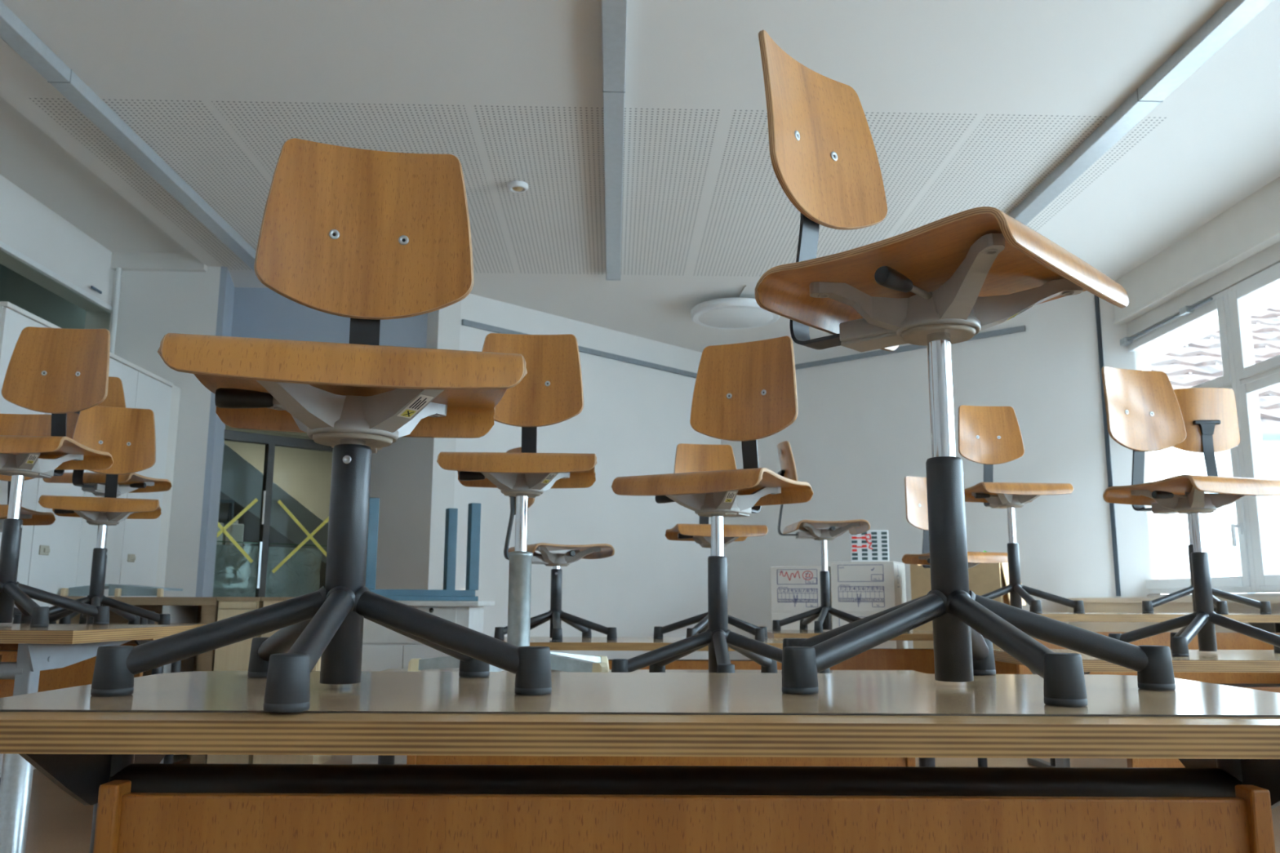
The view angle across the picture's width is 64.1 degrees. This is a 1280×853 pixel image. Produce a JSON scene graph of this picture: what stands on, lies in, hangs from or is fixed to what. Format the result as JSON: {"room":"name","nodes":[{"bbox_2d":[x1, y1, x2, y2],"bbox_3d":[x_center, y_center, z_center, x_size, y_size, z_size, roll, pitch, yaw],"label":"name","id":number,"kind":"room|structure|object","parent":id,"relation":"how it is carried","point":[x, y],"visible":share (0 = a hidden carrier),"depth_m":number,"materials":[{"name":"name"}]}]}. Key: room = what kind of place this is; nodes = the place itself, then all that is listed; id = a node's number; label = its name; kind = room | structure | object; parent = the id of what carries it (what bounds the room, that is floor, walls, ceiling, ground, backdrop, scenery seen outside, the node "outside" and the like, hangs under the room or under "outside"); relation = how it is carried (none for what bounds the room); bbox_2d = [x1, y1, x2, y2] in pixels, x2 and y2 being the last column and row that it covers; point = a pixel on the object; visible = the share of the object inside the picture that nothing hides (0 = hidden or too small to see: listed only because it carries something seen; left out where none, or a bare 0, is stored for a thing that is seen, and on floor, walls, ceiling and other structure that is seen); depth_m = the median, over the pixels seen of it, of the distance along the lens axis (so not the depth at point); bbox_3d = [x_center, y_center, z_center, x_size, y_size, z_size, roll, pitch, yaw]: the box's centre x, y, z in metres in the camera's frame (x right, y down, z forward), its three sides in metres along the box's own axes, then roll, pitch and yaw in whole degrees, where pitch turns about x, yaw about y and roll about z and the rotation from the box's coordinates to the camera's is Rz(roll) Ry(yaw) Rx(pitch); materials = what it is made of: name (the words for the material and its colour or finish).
{"room":"classroom","nodes":[
{"label":"classroom","id":0,"kind":"room"},
{"bbox_2d":[0,263,86,328],"bbox_3d":[-4.580,0.068,4.989,1.700,3.496,4.500,1,-10,-1],"label":"wall","id":1,"kind":"structure","parent":0,"point":[15,289],"depth_m":7.34,"materials":[{"name":"paint"}]},
{"bbox_2d":[0,174,114,329],"bbox_3d":[-3.647,-0.505,1.966,0.200,3.376,10.300,1,-10,-1],"label":"wall","id":2,"kind":"structure","parent":0,"point":[27,225],"depth_m":6.42,"materials":[{"name":"white paint"}]},
{"bbox_2d":[0,240,112,326],"bbox_3d":[-3.619,-0.955,5.154,0.050,0.395,4.030,1,-10,-1],"label":"window","id":3,"kind":"structure","parent":2,"relation":"in","point":[6,249],"depth_m":6.33,"materials":[{"name":"metal"}]},
{"bbox_2d":[90,285,102,293],"bbox_3d":[-3.638,-0.915,6.842,0.010,0.015,0.130,1,-10,-1],"label":"tape strip","id":4,"kind":"object","parent":2,"relation":"attached to","point":[91,286],"visible":1,"depth_m":6.83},
{"bbox_2d":[110,267,122,354],"bbox_3d":[-3.615,-0.694,7.023,0.036,0.820,0.036,1,-10,-1],"label":"pipe","id":5,"kind":"object","parent":2,"relation":"attached to","point":[118,270],"visible":0.6,"depth_m":7.03,"materials":[{"name":"white metal"}]},
{"bbox_2d":[108,266,221,597],"bbox_3d":[-3.316,0.378,6.977,0.735,3.326,0.145,1,-10,-1],"label":"wall","id":6,"kind":"structure","parent":0,"point":[153,304],"depth_m":7.04,"materials":[{"name":"white paint"}]},
{"bbox_2d":[195,266,234,597],"bbox_3d":[-3.004,0.416,7.189,0.085,3.326,0.590,4,-10,-20],"label":"wall alcove reveal","id":7,"kind":"structure","parent":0,"point":[215,441],"depth_m":7.09,"materials":[{"name":"grey paint"}]},
{"bbox_2d":[222,425,332,546],"bbox_3d":[-2.971,1.068,9.075,4.000,2.876,2.240,9,-13,-43],"label":"wall","id":8,"kind":"structure","parent":0,"point":[305,475],"depth_m":10.19,"materials":[{"name":"beige paint"}]},
{"bbox_2d":[218,444,328,589],"bbox_3d":[-3.313,1.108,9.397,3.650,1.950,1.000,9,-13,-43],"label":"flight","id":9,"kind":"object","parent":8,"relation":"attached to","point":[242,482],"visible":0.11,"depth_m":8.92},
{"bbox_2d":[231,287,427,348],"bbox_3d":[-2.331,-0.704,7.668,1.620,0.950,0.120,1,-10,-1],"label":"wall","id":10,"kind":"structure","parent":0,"point":[263,313],"depth_m":7.62,"materials":[{"name":"paint"}]},
{"bbox_2d":[223,429,333,597],"bbox_3d":[-2.716,0.986,7.681,1.060,2.371,0.066,9,-13,-43],"label":"door","id":11,"kind":"structure","parent":10,"relation":"in","point":[270,442],"depth_m":7.65,"materials":[{"name":"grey metal"}]},
{"bbox_2d":[217,497,257,563],"bbox_3d":[-2.963,0.754,7.478,0.318,0.483,0.002,9,-13,-43],"label":"tape","id":12,"kind":"object","parent":11,"relation":"attached to","point":[222,529],"visible":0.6,"depth_m":7.48,"materials":[{"name":"yellow plastic"}]},
{"bbox_2d":[271,499,328,573],"bbox_3d":[-2.561,0.855,7.849,0.517,0.553,0.002,9,-13,-43],"label":"tape","id":13,"kind":"object","parent":11,"relation":"attached to","point":[309,535],"visible":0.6,"depth_m":7.82,"materials":[{"name":"yellow plastic"}]},
{"bbox_2d":[369,300,461,590],"bbox_3d":[-1.845,0.524,7.791,1.167,3.326,0.191,-9,-13,43],"label":"wall","id":14,"kind":"structure","parent":0,"point":[415,493],"depth_m":7.51,"materials":[{"name":"white paint"}]},
{"bbox_2d":[427,293,720,659],"bbox_3d":[-0.423,0.648,8.474,3.150,3.326,0.163,10,-13,-44],"label":"wall","id":15,"kind":"structure","parent":0,"point":[633,418],"depth_m":8.54,"materials":[{"name":"white paint"}]},
{"bbox_2d":[461,319,697,377],"bbox_3d":[-0.292,-0.608,8.679,2.915,0.042,0.022,10,-13,-44],"label":"trim","id":16,"kind":"structure","parent":15,"relation":"attached to","point":[464,322],"depth_m":8.67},
{"bbox_2d":[0,0,1279,352],"bbox_3d":[0.021,-1.781,3.704,7.600,0.240,13.100,1,-10,-1],"label":"ceiling","id":17,"kind":"structure","parent":0,"point":[966,104],"depth_m":4.96,"materials":[{"name":"white paint"}]},
{"bbox_2d":[0,0,256,271],"bbox_3d":[-2.502,-1.873,2.566,0.101,0.064,9.360,1,-10,-1],"label":"ceiling lamp","id":18,"kind":"object","parent":17,"relation":"attached to","point":[13,31],"visible":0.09,"depth_m":4.91,"materials":[{"name":"metal"}]},
{"bbox_2d":[507,180,528,192],"bbox_3d":[-0.685,-1.339,5.731,0.116,0.033,0.116,1,-10,-1],"label":"ceiling sensor","id":19,"kind":"object","parent":17,"relation":"attached to","point":[515,186],"visible":1,"depth_m":5.70,"materials":[{"name":"white plastic"}]},
{"bbox_2d":[601,0,626,280],"bbox_3d":[-0.063,-1.851,2.628,0.104,0.064,9.360,1,-10,-1],"label":"ceiling lamp","id":20,"kind":"object","parent":17,"relation":"attached to","point":[614,12],"visible":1,"depth_m":4.81,"materials":[{"name":"metal"}]},
{"bbox_2d":[690,284,780,328],"bbox_3d":[0.745,-0.902,7.968,0.696,0.128,0.696,-9,-13,43],"label":"lamp","id":21,"kind":"object","parent":17,"relation":"attached to","point":[732,313],"visible":0.9,"depth_m":7.85,"materials":[{"name":"white plastic"}]},
{"bbox_2d":[698,307,773,328],"bbox_3d":[0.744,-0.842,7.958,0.580,0.004,0.580,1,-10,-1],"label":"diffuser","id":22,"kind":"object","parent":21,"relation":"attached to","point":[713,317],"depth_m":7.93,"materials":[{"name":"white plastic"}]},
{"bbox_2d":[1008,0,1272,225],"bbox_3d":[2.359,-1.829,2.690,0.116,0.064,9.360,1,-10,-1],"label":"ceiling lamp","id":23,"kind":"object","parent":17,"relation":"attached to","point":[1233,15],"visible":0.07,"depth_m":4.61,"materials":[{"name":"metal"}]},
{"bbox_2d":[25,755,1279,852],"bbox_3d":[-0.049,1.520,3.342,7.900,0.120,13.500,1,-10,-1],"label":"floor","id":24,"kind":"structure","parent":0,"point":[58,823],"depth_m":4.31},
{"bbox_2d":[0,301,86,777],"bbox_3d":[-3.363,0.599,5.241,0.536,2.306,0.908,1,-10,-1],"label":"tall cabinet","id":25,"kind":"object","parent":24,"relation":"on","point":[48,558],"visible":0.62,"depth_m":5.28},
{"bbox_2d":[0,623,196,852],"bbox_3d":[-2.252,0.984,2.976,1.600,0.793,0.640,0,-10,4],"label":"school desk","id":26,"kind":"object","parent":24,"relation":"on","point":[53,646],"visible":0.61,"depth_m":2.69,"materials":[{"name":"laminate"}]},
{"bbox_2d":[0,326,113,627],"bbox_3d":[-1.969,0.117,3.216,0.544,1.000,0.559,1,-10,-1],"label":"swivel chair","id":27,"kind":"object","parent":26,"relation":"on","point":[59,372],"visible":1,"depth_m":3.42,"materials":[{"name":"brown wood"}]},
{"bbox_2d":[0,626,197,697],"bbox_3d":[-2.647,1.192,4.093,1.600,0.756,0.640,1,-10,-1],"label":"school desk","id":28,"kind":"object","parent":24,"relation":"on","point":[80,673],"visible":0.02,"depth_m":3.87,"materials":[{"name":"laminate"}]},
{"bbox_2d":[0,413,55,617],"bbox_3d":[-2.696,0.362,4.231,0.536,0.927,0.561,1,-10,-1],"label":"swivel chair","id":29,"kind":"object","parent":28,"relation":"on","point":[12,424],"visible":0.35,"depth_m":4.51,"materials":[{"name":"brown wood"}]},
{"bbox_2d":[13,405,170,625],"bbox_3d":[-2.214,0.353,4.258,0.553,0.958,0.557,1,-10,-1],"label":"swivel chair","id":30,"kind":"object","parent":28,"relation":"on","point":[127,434],"visible":0.76,"depth_m":4.42,"materials":[{"name":"brown wood"}]},
{"bbox_2d":[0,622,208,782],"bbox_3d":[-2.590,1.308,4.770,0.960,0.756,0.640,1,-10,-1],"label":"school desk","id":31,"kind":"object","parent":24,"relation":"on","point":[175,666],"visible":0.02,"depth_m":4.70,"materials":[{"name":"laminate"}]},
{"bbox_2d":[42,376,172,624],"bbox_3d":[-2.564,0.364,4.885,0.561,1.144,0.536,1,-10,-1],"label":"swivel chair","id":32,"kind":"object","parent":31,"relation":"on","point":[93,482],"visible":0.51,"depth_m":4.77,"materials":[{"name":"brown wood"}]},
{"bbox_2d":[74,351,173,596],"bbox_3d":[-3.388,0.760,6.184,0.536,2.306,1.003,1,-10,-1],"label":"tall cabinet","id":33,"kind":"object","parent":24,"relation":"on","point":[132,545],"visible":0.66,"depth_m":6.37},
{"bbox_2d":[56,596,218,764],"bbox_3d":[-2.692,1.381,5.587,0.840,0.886,0.420,1,-10,-1],"label":"bookcase","id":34,"kind":"object","parent":24,"relation":"on","point":[181,610],"visible":0.25,"depth_m":5.46,"materials":[{"name":"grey wood"}]},
{"bbox_2d":[60,583,182,596],"bbox_3d":[-2.844,0.906,5.644,0.534,0.068,0.320,1,-10,-1],"label":"tray","id":35,"kind":"object","parent":34,"relation":"on","point":[116,590],"visible":0.93,"depth_m":5.52,"materials":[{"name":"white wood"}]},
{"bbox_2d":[155,384,180,596],"bbox_3d":[-3.414,0.858,6.747,0.516,2.301,0.135,1,-10,-1],"label":"filler panel","id":36,"kind":"object","parent":24,"relation":"on","point":[175,393],"visible":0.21,"depth_m":6.83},
{"bbox_2d":[217,499,234,544],"bbox_3d":[-3.628,1.467,8.528,0.358,1.703,0.545,9,-13,-43],"label":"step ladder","id":37,"kind":"object","parent":24,"relation":"on","point":[230,514],"visible":0.15,"depth_m":8.62,"materials":[{"name":"black metal"}]},
{"bbox_2d":[206,596,263,764],"bbox_3d":[-2.155,1.384,5.591,0.231,0.888,0.400,1,-10,-1],"label":"base cabinet","id":38,"kind":"object","parent":24,"relation":"on","point":[235,656],"visible":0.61,"depth_m":5.42,"materials":[{"name":"brown wood"}]},
{"bbox_2d":[213,541,326,597],"bbox_3d":[-2.971,1.561,7.912,1.060,1.312,0.067,9,-13,-43],"label":"glass balustrade","id":39,"kind":"object","parent":24,"relation":"on","point":[235,575],"visible":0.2,"depth_m":8.06,"materials":[{"name":"clear glass"}]},
{"bbox_2d":[253,597,331,764],"bbox_3d":[-1.868,1.385,5.589,0.328,0.888,0.380,1,-10,-1],"label":"base cabinet","id":40,"kind":"object","parent":24,"relation":"on","point":[257,759],"visible":0.12,"depth_m":5.36,"materials":[{"name":"brown wood"}]},
{"bbox_2d":[351,600,494,764],"bbox_3d":[-1.260,1.459,5.958,0.712,0.872,0.800,1,-10,-1],"label":"base cabinet","id":41,"kind":"object","parent":24,"relation":"on","point":[384,648],"visible":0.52,"depth_m":5.63,"materials":[{"name":"paint"}]},
{"bbox_2d":[365,497,480,600],"bbox_3d":[-1.379,0.760,6.198,0.680,0.585,0.480,6,-11,-29],"label":"stool","id":42,"kind":"object","parent":41,"relation":"on","point":[448,593],"visible":0.68,"depth_m":6.11,"materials":[{"name":"paint"}]},
{"bbox_2d":[0,671,1279,852],"bbox_3d":[0.045,0.728,1.310,1.610,0.759,0.650,0,-10,0],"label":"school desk","id":43,"kind":"object","parent":24,"relation":"on","point":[106,753],"visible":0.98,"depth_m":1.08,"materials":[{"name":"laminate"}]},
{"bbox_2d":[90,137,551,712],"bbox_3d":[-0.391,-0.082,1.408,0.560,0.866,0.544,1,-10,-1],"label":"swivel chair","id":44,"kind":"object","parent":43,"relation":"on","point":[366,237],"visible":1,"depth_m":1.38,"materials":[{"name":"brown wood"}]},
{"bbox_2d":[755,29,1175,707],"bbox_3d":[0.428,-0.145,1.550,0.536,1.045,0.561,-9,-13,43],"label":"swivel chair","id":45,"kind":"object","parent":43,"relation":"on","point":[935,285],"visible":1,"depth_m":1.48,"materials":[{"name":"brown wood"}]},
{"bbox_2d":[503,636,796,670],"bbox_3d":[0.067,1.343,4.725,1.540,0.698,0.700,1,-10,-1],"label":"school desk","id":46,"kind":"object","parent":24,"relation":"on","point":[568,643],"visible":0.02,"depth_m":4.47,"materials":[{"name":"laminate"}]},
{"bbox_2d":[493,447,617,642],"bbox_3d":[-0.384,0.558,4.817,0.558,0.876,0.567,1,-10,-1],"label":"swivel chair","id":47,"kind":"object","parent":46,"relation":"on","point":[597,551],"visible":0.7,"depth_m":4.74,"materials":[{"name":"brown wood"}]},
{"bbox_2d":[653,443,768,641],"bbox_3d":[0.345,0.532,4.927,0.556,0.970,0.551,1,-10,-1],"label":"swivel chair","id":48,"kind":"object","parent":46,"relation":"on","point":[689,458],"visible":0.62,"depth_m":4.87,"materials":[{"name":"brown wood"}]},
{"bbox_2d":[377,668,935,767],"bbox_3d":[0.046,1.016,2.730,1.600,0.670,0.680,1,-10,-1],"label":"school desk","id":49,"kind":"object","parent":24,"relation":"on","point":[382,760],"visible":0.02,"depth_m":2.47,"materials":[{"name":"laminate"}]},
{"bbox_2d":[407,333,608,672],"bbox_3d":[-0.361,0.180,2.928,0.556,1.040,0.585,1,-10,-1],"label":"swivel chair","id":50,"kind":"object","parent":49,"relation":"on","point":[550,393],"visible":0.88,"depth_m":2.91,"materials":[{"name":"brown wood"}]},
{"bbox_2d":[611,335,830,673],"bbox_3d":[0.205,0.188,2.755,0.563,0.971,0.557,1,-10,-1],"label":"swivel chair","id":51,"kind":"object","parent":49,"relation":"on","point":[745,393],"visible":0.95,"depth_m":2.84,"materials":[{"name":"brown wood"}]},
{"bbox_2d":[767,630,1055,767],"bbox_3d":[1.468,1.463,5.453,1.600,0.719,0.640,1,-10,-1],"label":"school desk","id":52,"kind":"object","parent":24,"relation":"on","point":[922,660],"visible":0.12,"depth_m":5.21,"materials":[{"name":"laminate"}]},
{"bbox_2d":[772,440,870,632],"bbox_3d":[0.994,0.609,5.671,0.554,1.033,0.578,1,-10,-1],"label":"swivel chair","id":53,"kind":"object","parent":52,"relation":"on","point":[788,467],"visible":0.81,"depth_m":5.60,"materials":[{"name":"brown wood"}]},
{"bbox_2d":[902,475,1008,631],"bbox_3d":[1.695,0.677,5.531,0.560,0.859,0.556,1,-10,-1],"label":"swivel chair","id":54,"kind":"object","parent":52,"relation":"on","point":[916,492],"visible":0.41,"depth_m":5.70,"materials":[{"name":"brown wood"}]},
{"bbox_2d":[977,612,1279,767],"bbox_3d":[2.249,1.282,4.703,1.600,0.830,0.640,1,-10,-1],"label":"school desk","id":55,"kind":"object","parent":24,"relation":"on","point":[1268,623],"visible":0.08,"depth_m":4.47,"materials":[{"name":"laminate"}]},
{"bbox_2d":[958,404,1084,613],"bbox_3d":[1.762,0.362,4.857,0.559,1.032,0.546,1,-10,-1],"label":"swivel chair","id":56,"kind":"object","parent":55,"relation":"on","point":[988,436],"visible":0.93,"depth_m":5.00,"materials":[{"name":"brown wood"}]},
{"bbox_2d":[1142,387,1271,614],"bbox_3d":[2.640,0.371,4.920,0.551,1.043,0.555,1,-10,-1],"label":"swivel chair","id":57,"kind":"object","parent":55,"relation":"on","point":[1209,415],"visible":0.44,"depth_m":4.78,"materials":[{"name":"brown wood"}]},
{"bbox_2d":[993,648,1279,768],"bbox_3d":[1.999,1.081,3.198,1.600,0.718,0.670,1,-10,-1],"label":"school desk","id":58,"kind":"object","parent":24,"relation":"on","point":[1220,660],"visible":0.03,"depth_m":2.92,"materials":[{"name":"laminate"}]},
{"bbox_2d":[1101,366,1279,657],"bbox_3d":[1.852,0.247,3.396,0.552,0.992,0.555,1,-10,-1],"label":"swivel chair","id":59,"kind":"object","parent":58,"relation":"on","point":[1144,414],"visible":0.98,"depth_m":3.41,"materials":[{"name":"brown wood"}]},
{"bbox_3d":[-3.330,1.626,8.078,0.494,1.236,0.478,1,-10,-1],"label":"stand","id":60,"kind":"object","parent":24,"relation":"on","visible":0},
{"bbox_2d":[216,522,223,544],"bbox_3d":[-3.392,0.872,8.136,0.110,0.270,0.110,9,-13,-43],"label":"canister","id":61,"kind":"object","parent":60,"relation":"on","point":[220,538],"visible":0.08,"depth_m":8.12,"materials":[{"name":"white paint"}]},
{"bbox_2d":[225,520,244,545],"bbox_3d":[-3.272,0.892,8.248,0.110,0.270,0.110,9,-13,-43],"label":"canister","id":62,"kind":"object","parent":60,"relation":"on","point":[236,531],"visible":0.5,"depth_m":8.21,"materials":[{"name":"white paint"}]},
{"bbox_3d":[1.504,1.941,7.469,0.960,0.456,0.570,-4,-11,25],"label":"bench","id":63,"kind":"object","parent":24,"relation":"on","visible":0},
{"bbox_2d":[771,611,831,630],"bbox_3d":[1.243,1.550,7.585,0.430,0.352,0.402,-4,-11,25],"label":"box","id":64,"kind":"object","parent":63,"relation":"on","point":[775,615],"visible":0.06,"depth_m":7.46,"materials":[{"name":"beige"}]},
{"bbox_2d":[770,566,831,611],"bbox_3d":[1.244,1.216,7.642,0.430,0.325,0.402,-4,-11,25],"label":"box","id":65,"kind":"object","parent":64,"relation":"on","point":[793,588],"visible":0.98,"depth_m":7.47,"materials":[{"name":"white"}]},
{"bbox_2d":[831,612,907,648],"bbox_3d":[1.666,1.519,7.391,0.455,0.352,0.401,-4,-11,25],"label":"box","id":66,"kind":"object","parent":63,"relation":"on","point":[837,622],"visible":0.11,"depth_m":7.25,"materials":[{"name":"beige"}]},
{"bbox_2d":[830,560,906,612],"bbox_3d":[1.668,1.170,7.451,0.456,0.355,0.402,-4,-11,25],"label":"box","id":67,"kind":"object","parent":66,"relation":"on","point":[855,586],"visible":0.99,"depth_m":7.28,"materials":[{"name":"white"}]},
{"bbox_2d":[849,529,888,561],"bbox_3d":[1.665,0.872,7.430,0.270,0.225,0.173,-2,-10,10],"label":"poster","id":68,"kind":"object","parent":67,"relation":"on","point":[869,545],"visible":0.9,"depth_m":7.35,"materials":[{"name":"white paper"}]},
{"bbox_3d":[2.211,1.842,6.841,0.628,0.446,0.601,1,-10,-1],"label":"stand","id":69,"kind":"object","parent":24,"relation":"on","visible":0},
{"bbox_2d":[910,562,1026,648],"bbox_3d":[2.239,1.268,6.946,0.653,0.701,0.420,-6,-12,34],"label":"cardboard box","id":70,"kind":"object","parent":69,"relation":"on","point":[984,578],"visible":0.07,"depth_m":6.76,"materials":[{"name":"beige cardboard"}]},
{"bbox_2d":[720,290,1164,659],"bbox_3d":[2.151,0.650,8.416,3.864,3.326,0.182,-8,-13,41],"label":"wall","id":71,"kind":"structure","parent":0,"point":[862,426],"depth_m":7.92,"materials":[{"name":"white paint"}]},
{"bbox_2d":[795,325,1026,369],"bbox_3d":[1.865,-0.600,8.758,2.874,0.042,0.022,-8,-13,40],"label":"trim","id":72,"kind":"structure","parent":71,"relation":"attached to","point":[1021,328],"depth_m":8.57,"materials":[{"name":"white metal"}]},
{"bbox_2d":[1093,294,1120,595],"bbox_3d":[3.351,0.078,7.336,0.027,2.250,0.015,-8,-13,40],"label":"trim","id":73,"kind":"structure","parent":71,"relation":"attached to","point":[1096,298],"depth_m":7.31,"materials":[{"name":"black metal"}]},
{"bbox_2d":[1113,176,1279,597],"bbox_3d":[3.720,-0.404,2.352,0.350,3.376,10.700,1,-10,-1],"label":"wall window","id":74,"kind":"structure","parent":71,"relation":"in","point":[1269,256],"depth_m":6.30,"materials":[{"name":"white paint"}]},
{"bbox_2d":[1067,596,1279,632],"bbox_3d":[3.371,0.772,2.167,0.465,0.831,10.550,1,-10,-1],"label":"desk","id":75,"kind":"object","parent":74,"relation":"attached to","point":[1108,605],"visible":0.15,"depth_m":6.34,"materials":[{"name":"white paint"}]},
{"bbox_2d":[1120,288,1256,594],"bbox_3d":[3.525,0.178,6.702,0.146,1.810,1.400,1,-10,-1],"label":"window","id":76,"kind":"structure","parent":74,"relation":"attached to","point":[1188,317],"depth_m":6.18,"materials":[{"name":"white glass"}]},
{"bbox_2d":[1149,284,1279,360],"bbox_3d":[4.137,-1.635,2.726,0.480,0.220,12.600,1,-10,-1],"label":"eave","id":77,"kind":"object","parent":74,"relation":"attached to","point":[1269,298],"depth_m":7.60},
{"bbox_2d":[1227,262,1279,592],"bbox_3d":[3.563,-0.058,5.323,0.146,1.810,1.400,1,-10,-1],"label":"window","id":78,"kind":"structure","parent":74,"relation":"attached to","point":[1252,379],"depth_m":5.90,"materials":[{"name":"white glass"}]},
{"label":"outside","id":79,"kind":"structure","parent":0,"visible":0},
{"bbox_3d":[21.693,3.240,10.184,36.050,0.200,60.000,1,-10,-1],"label":"courtyard","id":80,"kind":"object","parent":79,"visible":0},
{"bbox_2d":[1150,302,1279,594],"bbox_3d":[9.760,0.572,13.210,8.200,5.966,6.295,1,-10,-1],"label":"window pane","id":81,"kind":"structure","parent":80,"relation":"on","point":[1185,366],"depth_m":11.23,"materials":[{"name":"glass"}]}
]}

